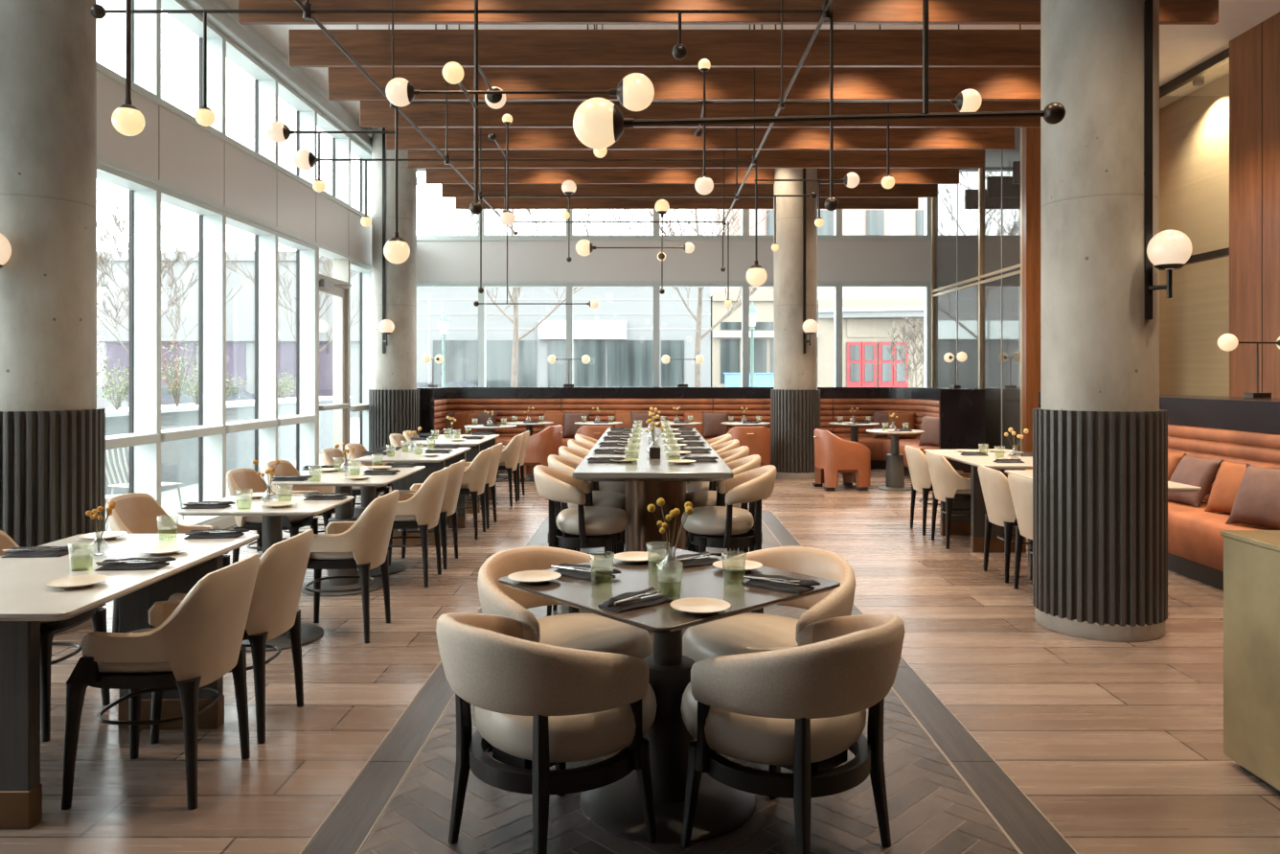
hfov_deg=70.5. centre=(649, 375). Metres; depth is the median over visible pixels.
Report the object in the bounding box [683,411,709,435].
throw pillow
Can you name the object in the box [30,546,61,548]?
fork
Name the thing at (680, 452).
plate
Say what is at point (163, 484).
chair
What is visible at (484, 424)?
napkin
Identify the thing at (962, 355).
table lamp
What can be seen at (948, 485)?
dining chair
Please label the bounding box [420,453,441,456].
plate
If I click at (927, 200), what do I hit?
window
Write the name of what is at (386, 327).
wall light
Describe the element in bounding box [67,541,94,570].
tumbler
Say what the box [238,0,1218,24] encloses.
ceiling beam
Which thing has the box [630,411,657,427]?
throw pillow
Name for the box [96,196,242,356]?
bare tree
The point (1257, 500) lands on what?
throw pillow
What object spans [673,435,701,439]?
napkin
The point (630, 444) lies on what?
plate
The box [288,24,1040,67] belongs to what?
ceiling beam
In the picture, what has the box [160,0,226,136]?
window
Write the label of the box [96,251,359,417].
building
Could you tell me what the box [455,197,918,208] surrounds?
ceiling beam
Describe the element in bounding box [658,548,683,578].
bud vase
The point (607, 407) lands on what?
cushion
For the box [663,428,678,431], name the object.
plate
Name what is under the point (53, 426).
column
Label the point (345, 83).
ceiling beam
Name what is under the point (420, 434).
napkin
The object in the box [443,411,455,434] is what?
vase
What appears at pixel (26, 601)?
dining table
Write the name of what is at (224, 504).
napkin
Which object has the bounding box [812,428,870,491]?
barrel armchair
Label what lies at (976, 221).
wall
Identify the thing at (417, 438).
napkin
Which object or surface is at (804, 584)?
napkin
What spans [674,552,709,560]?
fork
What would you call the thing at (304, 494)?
knife
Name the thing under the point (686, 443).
napkin
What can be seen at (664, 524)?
dried flower
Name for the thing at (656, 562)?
tumbler
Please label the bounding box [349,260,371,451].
window
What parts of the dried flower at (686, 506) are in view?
stem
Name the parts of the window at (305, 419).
frame, rail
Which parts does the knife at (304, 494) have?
handle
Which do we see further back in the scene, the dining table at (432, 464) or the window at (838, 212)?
the window at (838, 212)
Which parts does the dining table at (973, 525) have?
leg, leg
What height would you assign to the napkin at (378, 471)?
0.030 m
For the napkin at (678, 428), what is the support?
on the table at (648, 480)
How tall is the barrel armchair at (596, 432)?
0.760 m
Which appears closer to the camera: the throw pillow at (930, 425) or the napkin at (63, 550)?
the napkin at (63, 550)
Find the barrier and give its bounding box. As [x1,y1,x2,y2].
[723,372,773,387]
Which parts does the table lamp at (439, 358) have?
globe, stem, globe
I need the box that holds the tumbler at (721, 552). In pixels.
[721,551,746,581]
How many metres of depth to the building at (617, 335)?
34.00 m
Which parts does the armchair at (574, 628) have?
leg, backrest, leg, seat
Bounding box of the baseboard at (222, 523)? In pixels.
[203,515,236,528]
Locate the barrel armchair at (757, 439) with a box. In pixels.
[726,426,771,466]
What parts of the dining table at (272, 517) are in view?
post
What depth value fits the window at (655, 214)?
15.44 m
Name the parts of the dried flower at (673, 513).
stem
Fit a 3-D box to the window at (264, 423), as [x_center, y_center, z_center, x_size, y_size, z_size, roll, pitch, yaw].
[-4.146,-0.110,9.258,0.252,2.920,1.255,0,0,0]
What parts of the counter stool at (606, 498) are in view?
leg, backrest, arm post, arm post, seat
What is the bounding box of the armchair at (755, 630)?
[682,545,855,772]
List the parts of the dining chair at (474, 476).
seat, seat frame, leg, backrest, leg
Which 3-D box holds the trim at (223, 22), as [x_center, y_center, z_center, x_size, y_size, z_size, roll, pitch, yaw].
[-4.010,-3.320,5.250,0.120,0.140,20.500,0,0,0]
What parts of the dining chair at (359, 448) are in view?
leg, backrest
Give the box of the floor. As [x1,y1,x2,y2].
[0,469,1279,853]
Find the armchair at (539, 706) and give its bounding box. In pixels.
[435,612,657,853]
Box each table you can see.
[0,533,258,828]
[176,495,354,652]
[273,465,425,596]
[354,447,470,545]
[404,434,500,513]
[464,424,517,479]
[498,548,840,844]
[504,421,553,435]
[572,427,733,551]
[573,421,622,426]
[654,421,702,427]
[721,421,770,426]
[829,421,879,474]
[865,428,924,490]
[923,449,1032,551]
[1004,470,1201,579]
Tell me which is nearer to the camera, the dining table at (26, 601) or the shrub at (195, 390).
the dining table at (26, 601)
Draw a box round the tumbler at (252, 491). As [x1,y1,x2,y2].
[235,491,252,508]
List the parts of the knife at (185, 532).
handle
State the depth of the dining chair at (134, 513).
5.08 m
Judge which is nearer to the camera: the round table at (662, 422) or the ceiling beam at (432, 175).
the ceiling beam at (432, 175)
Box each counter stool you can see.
[533,464,628,616]
[547,454,625,555]
[558,445,625,552]
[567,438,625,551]
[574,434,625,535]
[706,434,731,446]
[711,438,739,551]
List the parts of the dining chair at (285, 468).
backrest, seat frame, leg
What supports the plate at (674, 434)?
on the table at (648, 480)
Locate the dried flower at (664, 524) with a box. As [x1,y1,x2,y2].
[662,522,670,568]
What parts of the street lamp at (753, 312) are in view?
post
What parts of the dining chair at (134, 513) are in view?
leg, backrest, leg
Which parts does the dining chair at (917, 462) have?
leg, leg, backrest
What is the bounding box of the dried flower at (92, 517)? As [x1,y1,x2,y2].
[90,514,98,548]
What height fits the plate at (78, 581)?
0.018 m
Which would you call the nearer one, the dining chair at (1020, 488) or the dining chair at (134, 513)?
the dining chair at (134, 513)
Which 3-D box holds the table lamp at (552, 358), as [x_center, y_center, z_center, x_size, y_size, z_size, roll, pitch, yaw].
[-1.315,-0.079,14.780,0.694,0.522,0.142,0,0,0]
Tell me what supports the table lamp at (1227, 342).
on the banquette at (1235, 429)
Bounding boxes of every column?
[0,0,105,635]
[368,127,419,451]
[770,168,820,479]
[1032,0,1167,641]
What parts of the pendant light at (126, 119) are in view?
rod, globe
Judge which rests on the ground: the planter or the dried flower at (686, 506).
the planter
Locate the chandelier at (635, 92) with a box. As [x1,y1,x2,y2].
[90,0,982,308]
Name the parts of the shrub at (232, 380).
stem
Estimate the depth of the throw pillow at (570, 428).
14.29 m
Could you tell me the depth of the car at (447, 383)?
29.24 m
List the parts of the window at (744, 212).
frame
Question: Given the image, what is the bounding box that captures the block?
[649,446,660,458]
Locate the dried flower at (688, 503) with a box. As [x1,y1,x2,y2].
[670,501,692,569]
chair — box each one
[0,529,110,741]
[60,552,260,809]
[105,446,184,530]
[105,492,229,632]
[105,494,119,500]
[149,528,314,744]
[226,467,318,563]
[264,459,335,570]
[286,489,399,643]
[320,447,389,509]
[344,442,393,516]
[379,466,449,587]
[388,433,412,447]
[388,459,465,569]
[402,430,435,447]
[457,442,502,528]
[457,447,492,539]
[495,433,523,506]
[496,430,529,499]
[904,445,963,535]
[925,451,970,548]
[977,465,1032,583]
[1007,473,1032,588]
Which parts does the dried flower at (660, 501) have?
stem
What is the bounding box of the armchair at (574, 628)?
[477,545,652,768]
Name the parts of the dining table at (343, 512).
post, post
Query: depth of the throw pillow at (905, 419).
14.14 m
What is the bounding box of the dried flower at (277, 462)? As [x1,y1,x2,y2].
[269,459,279,498]
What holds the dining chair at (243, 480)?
on the floor
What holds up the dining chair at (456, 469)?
on the floor
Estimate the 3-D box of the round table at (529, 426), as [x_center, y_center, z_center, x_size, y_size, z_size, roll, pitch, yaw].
[-1.800,1.075,13.580,0.730,0.750,0.730,0,0,0]
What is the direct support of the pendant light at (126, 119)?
hanging from the ceiling
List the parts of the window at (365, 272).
rail, frame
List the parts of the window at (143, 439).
frame, rail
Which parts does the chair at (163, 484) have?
leg, backrest, seat, leg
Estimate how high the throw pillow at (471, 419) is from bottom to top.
0.430 m
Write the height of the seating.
0.655 m
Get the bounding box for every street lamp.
[437,310,449,387]
[749,301,758,387]
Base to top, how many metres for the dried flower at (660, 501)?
0.253 m
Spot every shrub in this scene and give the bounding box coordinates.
[96,349,128,410]
[160,334,198,406]
[179,363,198,404]
[196,372,254,399]
[277,369,296,398]
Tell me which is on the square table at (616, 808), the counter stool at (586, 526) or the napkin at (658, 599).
the napkin at (658, 599)
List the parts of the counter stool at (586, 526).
leg, leg, backrest, arm post, rail, arm post, seat, leg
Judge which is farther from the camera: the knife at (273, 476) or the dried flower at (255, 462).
the knife at (273, 476)
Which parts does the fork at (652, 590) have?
handle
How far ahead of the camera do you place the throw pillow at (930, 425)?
12.61 m
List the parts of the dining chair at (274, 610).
leg, backrest, seat frame, leg, leg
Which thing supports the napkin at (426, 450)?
on the dining table at (432, 464)
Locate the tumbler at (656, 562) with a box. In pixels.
[656,562,683,592]
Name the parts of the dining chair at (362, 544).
leg, seat, seat frame, backrest, leg, leg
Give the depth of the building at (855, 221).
48.01 m
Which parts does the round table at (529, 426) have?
post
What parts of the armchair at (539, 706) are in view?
leg, leg, backrest, rail, leg, seat, arm post, leg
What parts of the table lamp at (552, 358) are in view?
globe, stem, globe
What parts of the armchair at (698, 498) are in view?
seat, arm post, arm post, backrest, leg, leg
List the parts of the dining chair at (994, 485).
leg, backrest, leg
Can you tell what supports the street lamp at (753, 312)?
on the ground
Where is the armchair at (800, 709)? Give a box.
[680,614,904,853]
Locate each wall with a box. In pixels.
[96,71,371,264]
[416,240,931,280]
[931,127,1022,452]
[1022,127,1040,452]
[1159,72,1229,396]
[1229,11,1279,398]
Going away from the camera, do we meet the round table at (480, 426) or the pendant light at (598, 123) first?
the pendant light at (598, 123)
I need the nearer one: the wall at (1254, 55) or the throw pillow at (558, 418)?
the wall at (1254, 55)
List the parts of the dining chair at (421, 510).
seat, seat frame, backrest, leg, leg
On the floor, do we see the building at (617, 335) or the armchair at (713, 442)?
the armchair at (713, 442)
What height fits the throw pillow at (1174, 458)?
0.388 m
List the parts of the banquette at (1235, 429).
seat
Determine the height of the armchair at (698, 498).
0.911 m
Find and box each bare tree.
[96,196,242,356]
[226,241,359,352]
[419,201,651,387]
[608,208,768,387]
[885,316,924,387]
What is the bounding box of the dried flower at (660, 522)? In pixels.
[657,520,669,560]
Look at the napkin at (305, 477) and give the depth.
6.04 m
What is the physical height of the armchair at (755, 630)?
0.740 m
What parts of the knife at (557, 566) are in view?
handle, blade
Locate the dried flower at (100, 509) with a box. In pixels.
[96,505,103,538]
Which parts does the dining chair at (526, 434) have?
backrest, leg, leg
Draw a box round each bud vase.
[87,532,110,557]
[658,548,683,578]
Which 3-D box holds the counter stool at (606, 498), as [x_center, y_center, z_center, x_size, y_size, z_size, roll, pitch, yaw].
[-0.411,0.995,6.152,0.567,0.911,0.526,0,0,22]
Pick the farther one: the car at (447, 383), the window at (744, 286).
the car at (447, 383)
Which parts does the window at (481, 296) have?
frame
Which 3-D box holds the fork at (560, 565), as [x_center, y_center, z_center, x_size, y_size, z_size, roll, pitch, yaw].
[-0.248,0.674,3.181,0.182,0.009,0.021,0,0,28]
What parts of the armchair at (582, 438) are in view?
backrest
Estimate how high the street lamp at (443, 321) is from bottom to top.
3.448 m
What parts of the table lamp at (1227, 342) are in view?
globe, stem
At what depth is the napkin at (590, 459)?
5.72 m
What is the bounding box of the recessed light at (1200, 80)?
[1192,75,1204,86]
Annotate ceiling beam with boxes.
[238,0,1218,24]
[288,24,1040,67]
[328,24,1040,100]
[360,100,1040,127]
[386,127,1014,149]
[407,149,984,168]
[425,168,959,183]
[441,183,937,197]
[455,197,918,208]
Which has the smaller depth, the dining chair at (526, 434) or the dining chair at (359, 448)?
the dining chair at (359, 448)
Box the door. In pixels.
[317,247,351,465]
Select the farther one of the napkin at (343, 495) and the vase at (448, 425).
the vase at (448, 425)
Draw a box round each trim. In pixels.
[96,63,371,268]
[182,0,418,184]
[416,237,931,283]
[1159,47,1229,265]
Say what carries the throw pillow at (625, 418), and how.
on the banquette at (961, 412)
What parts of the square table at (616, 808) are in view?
post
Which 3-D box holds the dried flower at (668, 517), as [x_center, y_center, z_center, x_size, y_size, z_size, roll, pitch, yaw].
[0.074,0.588,3.176,0.023,0.197,0.073,0,0,-15]
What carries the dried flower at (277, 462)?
in the bud vase
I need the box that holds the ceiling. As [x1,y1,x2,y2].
[221,0,1279,131]
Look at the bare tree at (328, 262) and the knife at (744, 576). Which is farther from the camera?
the bare tree at (328, 262)
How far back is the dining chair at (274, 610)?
3.62 m
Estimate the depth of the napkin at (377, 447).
8.54 m
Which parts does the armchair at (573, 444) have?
backrest, leg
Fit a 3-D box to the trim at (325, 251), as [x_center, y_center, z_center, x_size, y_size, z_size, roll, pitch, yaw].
[-4.150,-1.917,5.250,0.260,0.705,20.500,0,0,0]
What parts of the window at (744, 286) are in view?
frame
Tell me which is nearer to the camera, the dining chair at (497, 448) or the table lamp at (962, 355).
the dining chair at (497, 448)
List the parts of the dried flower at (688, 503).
stem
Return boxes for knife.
[2,548,59,551]
[95,561,152,564]
[182,502,222,504]
[184,531,225,533]
[273,476,302,478]
[303,494,341,496]
[551,564,599,572]
[614,592,664,604]
[671,554,716,562]
[743,574,799,584]
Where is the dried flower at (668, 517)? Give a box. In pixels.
[664,514,671,557]
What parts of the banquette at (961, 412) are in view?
panel, seat, seat, seat, seat, panel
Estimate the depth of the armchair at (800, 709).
2.56 m
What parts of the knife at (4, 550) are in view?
handle, blade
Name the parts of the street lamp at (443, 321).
post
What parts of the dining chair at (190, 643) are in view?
leg, seat frame, seat, leg, backrest, leg, leg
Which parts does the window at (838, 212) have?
frame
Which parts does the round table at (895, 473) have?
post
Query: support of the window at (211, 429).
in the wall at (170, 148)
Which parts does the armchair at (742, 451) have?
leg, seat, arm post, backrest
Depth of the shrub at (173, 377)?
13.15 m
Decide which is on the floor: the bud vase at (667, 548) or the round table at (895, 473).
the round table at (895, 473)
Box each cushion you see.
[434,398,447,434]
[445,398,561,436]
[561,398,712,427]
[832,398,926,438]
[924,399,938,416]
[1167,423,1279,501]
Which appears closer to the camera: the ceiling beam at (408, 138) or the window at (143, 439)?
the window at (143, 439)
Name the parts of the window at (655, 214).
frame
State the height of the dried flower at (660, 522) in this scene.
0.184 m
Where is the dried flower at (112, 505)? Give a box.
[99,502,114,546]
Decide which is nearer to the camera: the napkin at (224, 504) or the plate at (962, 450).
the napkin at (224, 504)
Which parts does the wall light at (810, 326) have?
globe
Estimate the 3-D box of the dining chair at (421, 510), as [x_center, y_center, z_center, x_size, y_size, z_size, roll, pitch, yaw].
[-1.702,1.053,6.420,0.537,0.794,0.481,0,0,0]
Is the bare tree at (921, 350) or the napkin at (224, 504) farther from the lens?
the bare tree at (921, 350)
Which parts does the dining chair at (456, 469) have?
leg, leg, backrest, leg, leg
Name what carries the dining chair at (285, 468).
on the floor
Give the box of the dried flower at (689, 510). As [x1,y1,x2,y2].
[670,505,693,572]
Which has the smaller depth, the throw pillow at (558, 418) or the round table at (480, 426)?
the round table at (480, 426)
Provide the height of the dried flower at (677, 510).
0.219 m
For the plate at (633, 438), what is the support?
on the table at (648, 480)
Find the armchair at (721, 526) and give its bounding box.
[681,464,777,613]
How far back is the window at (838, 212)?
15.44 m
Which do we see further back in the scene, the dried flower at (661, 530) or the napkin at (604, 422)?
the napkin at (604, 422)
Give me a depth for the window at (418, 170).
15.44 m
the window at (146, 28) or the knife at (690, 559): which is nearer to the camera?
the knife at (690, 559)
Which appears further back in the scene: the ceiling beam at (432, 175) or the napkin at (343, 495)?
the ceiling beam at (432, 175)
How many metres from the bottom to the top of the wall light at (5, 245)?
3.230 m
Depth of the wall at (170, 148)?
8.50 m
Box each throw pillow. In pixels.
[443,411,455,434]
[452,411,469,434]
[455,411,481,434]
[472,411,498,434]
[543,411,571,437]
[562,411,590,437]
[615,411,640,427]
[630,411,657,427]
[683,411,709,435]
[701,411,729,437]
[872,411,901,438]
[887,411,915,438]
[918,415,938,446]
[1167,451,1185,480]
[1167,453,1222,507]
[1204,458,1275,513]
[1225,463,1279,529]
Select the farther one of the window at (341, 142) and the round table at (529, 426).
the round table at (529, 426)
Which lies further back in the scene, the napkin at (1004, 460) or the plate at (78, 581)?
the napkin at (1004, 460)
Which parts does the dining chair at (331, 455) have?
backrest, seat, seat frame, leg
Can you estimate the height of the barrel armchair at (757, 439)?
0.760 m
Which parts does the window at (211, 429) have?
rail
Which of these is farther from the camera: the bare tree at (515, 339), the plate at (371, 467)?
the bare tree at (515, 339)
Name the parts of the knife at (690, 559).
handle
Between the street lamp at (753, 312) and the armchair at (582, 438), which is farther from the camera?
the street lamp at (753, 312)
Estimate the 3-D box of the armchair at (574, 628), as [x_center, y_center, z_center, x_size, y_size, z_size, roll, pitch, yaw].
[-0.321,1.080,3.501,0.682,0.740,0.660,0,0,42]
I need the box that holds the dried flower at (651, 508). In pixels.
[647,503,670,572]
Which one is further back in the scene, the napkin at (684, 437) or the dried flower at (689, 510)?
the napkin at (684, 437)
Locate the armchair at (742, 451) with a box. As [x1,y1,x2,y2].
[685,445,749,557]
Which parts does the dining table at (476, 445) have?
leg, leg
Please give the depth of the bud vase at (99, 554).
3.51 m
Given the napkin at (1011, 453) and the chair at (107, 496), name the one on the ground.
the chair at (107, 496)
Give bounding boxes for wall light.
[0,232,11,268]
[378,127,394,353]
[802,168,818,353]
[1144,0,1192,319]
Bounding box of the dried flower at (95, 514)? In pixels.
[92,512,98,536]
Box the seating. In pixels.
[712,398,832,433]
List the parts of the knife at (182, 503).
handle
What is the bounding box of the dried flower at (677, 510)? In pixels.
[670,507,680,568]
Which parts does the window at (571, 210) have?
frame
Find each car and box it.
[160,381,254,405]
[416,381,478,388]
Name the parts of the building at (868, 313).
red door, pane, red door, pane, red door, pane, red door, pane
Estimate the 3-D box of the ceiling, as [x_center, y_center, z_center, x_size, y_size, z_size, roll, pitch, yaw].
[1.670,-3.625,5.350,12.460,0.150,20.700,0,0,0]
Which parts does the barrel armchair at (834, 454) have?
seat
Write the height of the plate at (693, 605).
0.018 m
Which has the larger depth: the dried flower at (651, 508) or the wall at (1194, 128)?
the wall at (1194, 128)
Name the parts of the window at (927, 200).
frame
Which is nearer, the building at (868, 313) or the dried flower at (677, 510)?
the dried flower at (677, 510)
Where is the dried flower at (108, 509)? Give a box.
[98,506,112,551]
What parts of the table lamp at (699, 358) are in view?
globe, stem, globe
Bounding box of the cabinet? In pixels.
[1220,529,1279,792]
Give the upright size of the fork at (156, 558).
0.009 m
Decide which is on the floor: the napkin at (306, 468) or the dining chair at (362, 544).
the dining chair at (362, 544)
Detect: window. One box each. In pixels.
[96,0,160,99]
[96,161,160,504]
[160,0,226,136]
[160,186,226,525]
[226,36,277,165]
[226,211,277,516]
[277,77,317,184]
[277,231,317,474]
[317,109,350,206]
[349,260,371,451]
[350,136,371,218]
[416,168,485,237]
[416,283,485,387]
[484,208,572,237]
[484,283,572,384]
[571,208,659,237]
[571,283,659,387]
[659,208,749,237]
[659,283,749,387]
[749,208,842,237]
[749,283,842,387]
[842,197,931,237]
[842,283,931,387]
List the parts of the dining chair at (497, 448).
backrest, leg, leg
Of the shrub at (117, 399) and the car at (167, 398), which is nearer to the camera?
the shrub at (117, 399)
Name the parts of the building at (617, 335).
sign panel, sign panel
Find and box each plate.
[45,573,109,588]
[78,530,127,540]
[137,544,189,554]
[239,492,273,498]
[261,501,297,507]
[314,467,339,472]
[344,475,371,479]
[366,465,391,469]
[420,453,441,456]
[507,570,561,583]
[610,457,638,462]
[612,550,660,562]
[614,449,639,453]
[617,442,639,446]
[621,436,639,439]
[662,433,681,435]
[662,437,684,440]
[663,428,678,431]
[664,443,686,447]
[665,450,691,455]
[667,458,695,463]
[670,596,731,614]
[712,559,762,571]
[955,449,974,452]
[987,448,1006,452]
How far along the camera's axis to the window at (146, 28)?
7.45 m
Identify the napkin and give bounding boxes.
[0,545,80,557]
[94,556,176,571]
[182,501,235,508]
[183,527,249,538]
[272,475,312,480]
[301,465,338,470]
[303,492,351,500]
[362,451,391,455]
[363,469,400,475]
[373,446,402,450]
[385,462,418,467]
[410,436,434,439]
[418,433,440,435]
[424,449,453,453]
[434,444,460,448]
[461,435,484,438]
[471,432,493,434]
[483,424,501,426]
[523,420,539,423]
[554,562,620,581]
[586,457,625,462]
[593,420,610,423]
[593,448,627,453]
[597,586,673,612]
[598,441,629,446]
[602,435,631,439]
[606,431,633,434]
[609,427,634,430]
[660,550,720,569]
[670,427,693,430]
[671,431,697,434]
[673,420,689,423]
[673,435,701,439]
[675,441,706,445]
[678,448,711,453]
[682,456,718,461]
[742,421,758,423]
[742,572,820,594]
[894,429,912,431]
[960,451,987,455]
[992,457,1024,462]
[1008,452,1032,456]
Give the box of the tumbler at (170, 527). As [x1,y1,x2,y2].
[156,514,179,539]
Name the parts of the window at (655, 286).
frame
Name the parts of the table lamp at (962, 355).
globe, stem, globe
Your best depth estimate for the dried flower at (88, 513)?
3.49 m
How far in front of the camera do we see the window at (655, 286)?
15.44 m
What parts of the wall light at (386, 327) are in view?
globe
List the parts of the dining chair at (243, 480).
leg, leg, backrest, seat, seat frame, leg, leg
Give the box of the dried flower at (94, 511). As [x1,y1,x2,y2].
[91,508,98,543]
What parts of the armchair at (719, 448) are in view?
backrest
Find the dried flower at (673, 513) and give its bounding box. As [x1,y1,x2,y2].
[669,509,676,566]
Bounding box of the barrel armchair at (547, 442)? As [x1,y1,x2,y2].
[511,424,562,481]
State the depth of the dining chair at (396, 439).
10.34 m
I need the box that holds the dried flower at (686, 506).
[671,505,690,564]
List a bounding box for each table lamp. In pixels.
[421,353,443,387]
[548,354,590,387]
[661,354,704,387]
[943,351,967,388]
[1217,333,1279,398]
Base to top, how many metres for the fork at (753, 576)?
0.009 m
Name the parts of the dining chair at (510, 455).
seat frame, leg, backrest, leg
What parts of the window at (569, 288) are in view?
frame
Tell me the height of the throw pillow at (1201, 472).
0.381 m
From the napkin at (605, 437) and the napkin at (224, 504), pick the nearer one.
the napkin at (224, 504)
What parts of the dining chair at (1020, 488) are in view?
leg, backrest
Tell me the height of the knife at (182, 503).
0.010 m
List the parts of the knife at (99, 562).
handle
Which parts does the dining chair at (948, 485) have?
leg, backrest, leg, seat frame, seat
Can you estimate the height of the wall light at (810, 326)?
3.230 m
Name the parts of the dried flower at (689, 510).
stem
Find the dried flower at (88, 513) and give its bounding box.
[85,510,98,551]
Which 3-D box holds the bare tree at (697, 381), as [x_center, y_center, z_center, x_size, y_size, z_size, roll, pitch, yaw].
[1.592,-3.094,23.165,6.671,9.330,4.840,0,0,-16]
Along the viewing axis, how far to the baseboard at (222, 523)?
8.60 m
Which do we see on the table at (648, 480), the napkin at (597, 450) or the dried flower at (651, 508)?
the napkin at (597, 450)
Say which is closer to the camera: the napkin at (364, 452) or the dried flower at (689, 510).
the dried flower at (689, 510)
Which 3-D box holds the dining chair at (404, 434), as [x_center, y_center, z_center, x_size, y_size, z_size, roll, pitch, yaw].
[-2.653,1.053,10.800,0.537,0.794,0.481,0,0,0]
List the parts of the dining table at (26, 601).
leg, leg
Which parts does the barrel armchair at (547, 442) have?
seat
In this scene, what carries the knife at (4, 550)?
on the napkin at (63, 550)
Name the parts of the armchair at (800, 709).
leg, arm post, seat, leg, rail, backrest, leg, leg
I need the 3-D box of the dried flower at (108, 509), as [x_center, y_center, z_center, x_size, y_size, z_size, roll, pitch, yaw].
[-2.101,0.597,3.493,0.059,0.182,0.022,0,0,2]
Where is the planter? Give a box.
[105,395,353,502]
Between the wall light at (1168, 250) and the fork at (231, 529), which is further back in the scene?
the wall light at (1168, 250)
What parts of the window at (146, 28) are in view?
frame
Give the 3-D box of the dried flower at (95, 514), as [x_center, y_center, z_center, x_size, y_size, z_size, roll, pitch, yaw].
[-2.130,0.608,3.490,0.019,0.159,0.027,0,0,0]
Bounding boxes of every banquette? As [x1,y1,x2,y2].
[416,387,985,478]
[1025,391,1279,590]
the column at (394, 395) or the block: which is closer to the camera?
the block
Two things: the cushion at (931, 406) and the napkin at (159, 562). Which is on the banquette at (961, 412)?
the cushion at (931, 406)
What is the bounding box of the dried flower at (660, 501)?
[656,497,669,557]
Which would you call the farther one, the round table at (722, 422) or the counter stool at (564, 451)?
the round table at (722, 422)
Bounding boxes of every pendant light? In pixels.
[111,0,145,136]
[572,0,1065,149]
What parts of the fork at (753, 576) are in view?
handle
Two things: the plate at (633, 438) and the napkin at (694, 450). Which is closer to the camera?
the napkin at (694, 450)
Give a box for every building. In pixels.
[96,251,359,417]
[416,287,710,387]
[710,291,773,387]
[716,197,924,291]
[817,287,924,387]
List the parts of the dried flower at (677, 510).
stem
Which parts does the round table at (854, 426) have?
post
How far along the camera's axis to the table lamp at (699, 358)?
14.73 m
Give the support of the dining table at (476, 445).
on the floor
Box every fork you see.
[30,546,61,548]
[120,557,157,561]
[203,528,234,531]
[560,565,602,570]
[613,589,658,602]
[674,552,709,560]
[753,575,800,581]
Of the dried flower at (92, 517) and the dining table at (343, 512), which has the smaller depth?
the dried flower at (92, 517)
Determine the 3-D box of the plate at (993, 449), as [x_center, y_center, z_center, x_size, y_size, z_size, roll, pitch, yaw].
[3.200,0.691,8.350,0.180,0.018,0.180,0,0,0]
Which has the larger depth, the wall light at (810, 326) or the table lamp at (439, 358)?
the table lamp at (439, 358)
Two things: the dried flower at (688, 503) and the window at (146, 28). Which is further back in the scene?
the window at (146, 28)
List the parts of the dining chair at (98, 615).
backrest, seat, leg, seat frame, leg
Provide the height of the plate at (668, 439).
0.018 m
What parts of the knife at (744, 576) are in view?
handle, blade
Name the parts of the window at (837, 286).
frame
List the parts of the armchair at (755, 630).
seat, leg, backrest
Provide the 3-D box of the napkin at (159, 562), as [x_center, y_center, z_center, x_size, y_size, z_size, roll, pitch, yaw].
[-1.883,0.685,3.313,0.243,0.030,0.113,0,0,-6]
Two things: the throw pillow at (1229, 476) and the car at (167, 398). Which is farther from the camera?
the car at (167, 398)
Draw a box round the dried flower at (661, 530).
[659,526,670,571]
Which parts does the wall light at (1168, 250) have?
globe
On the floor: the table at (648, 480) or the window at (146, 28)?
the table at (648, 480)
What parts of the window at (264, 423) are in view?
rail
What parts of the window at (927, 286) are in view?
frame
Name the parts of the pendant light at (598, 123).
globe, rod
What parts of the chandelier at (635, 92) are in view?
rod, globe, globe, globe, rod, globe, rod, rod, globe, rod, globe, globe, rail, globe, rod, rod, rod, rod, globe, rod, rod, globe, globe, rod, rod, rod, globe, rod, globe, globe, globe, globe, rod, globe, rod, globe, rod, globe, rod, rod, globe, globe, rod, rod, globe, rod, globe, rod, globe, rail, rod, rod, globe, rod, globe, rod, globe, globe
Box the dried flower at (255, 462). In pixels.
[252,459,269,500]
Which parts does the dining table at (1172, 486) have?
leg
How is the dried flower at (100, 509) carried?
in the bud vase at (99, 554)
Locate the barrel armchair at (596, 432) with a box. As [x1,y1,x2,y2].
[575,425,613,439]
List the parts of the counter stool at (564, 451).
backrest, seat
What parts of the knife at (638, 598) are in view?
handle, blade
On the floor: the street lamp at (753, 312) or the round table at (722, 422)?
the round table at (722, 422)
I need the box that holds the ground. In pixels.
[105,417,359,530]
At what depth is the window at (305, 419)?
10.96 m
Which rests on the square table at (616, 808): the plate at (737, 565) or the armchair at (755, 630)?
the plate at (737, 565)
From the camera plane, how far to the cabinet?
3.24 m
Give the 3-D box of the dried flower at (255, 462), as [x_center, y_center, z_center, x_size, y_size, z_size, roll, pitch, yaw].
[-2.114,0.571,4.929,0.082,0.232,0.028,0,0,-36]
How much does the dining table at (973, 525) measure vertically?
0.750 m
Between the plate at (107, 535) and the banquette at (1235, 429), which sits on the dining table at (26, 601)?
the plate at (107, 535)
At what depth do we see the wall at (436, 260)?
15.45 m
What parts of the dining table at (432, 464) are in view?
leg, leg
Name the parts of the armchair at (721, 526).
leg, seat, arm post, rail, arm post, backrest, leg, leg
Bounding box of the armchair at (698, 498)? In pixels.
[685,454,761,555]
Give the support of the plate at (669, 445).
on the table at (648, 480)

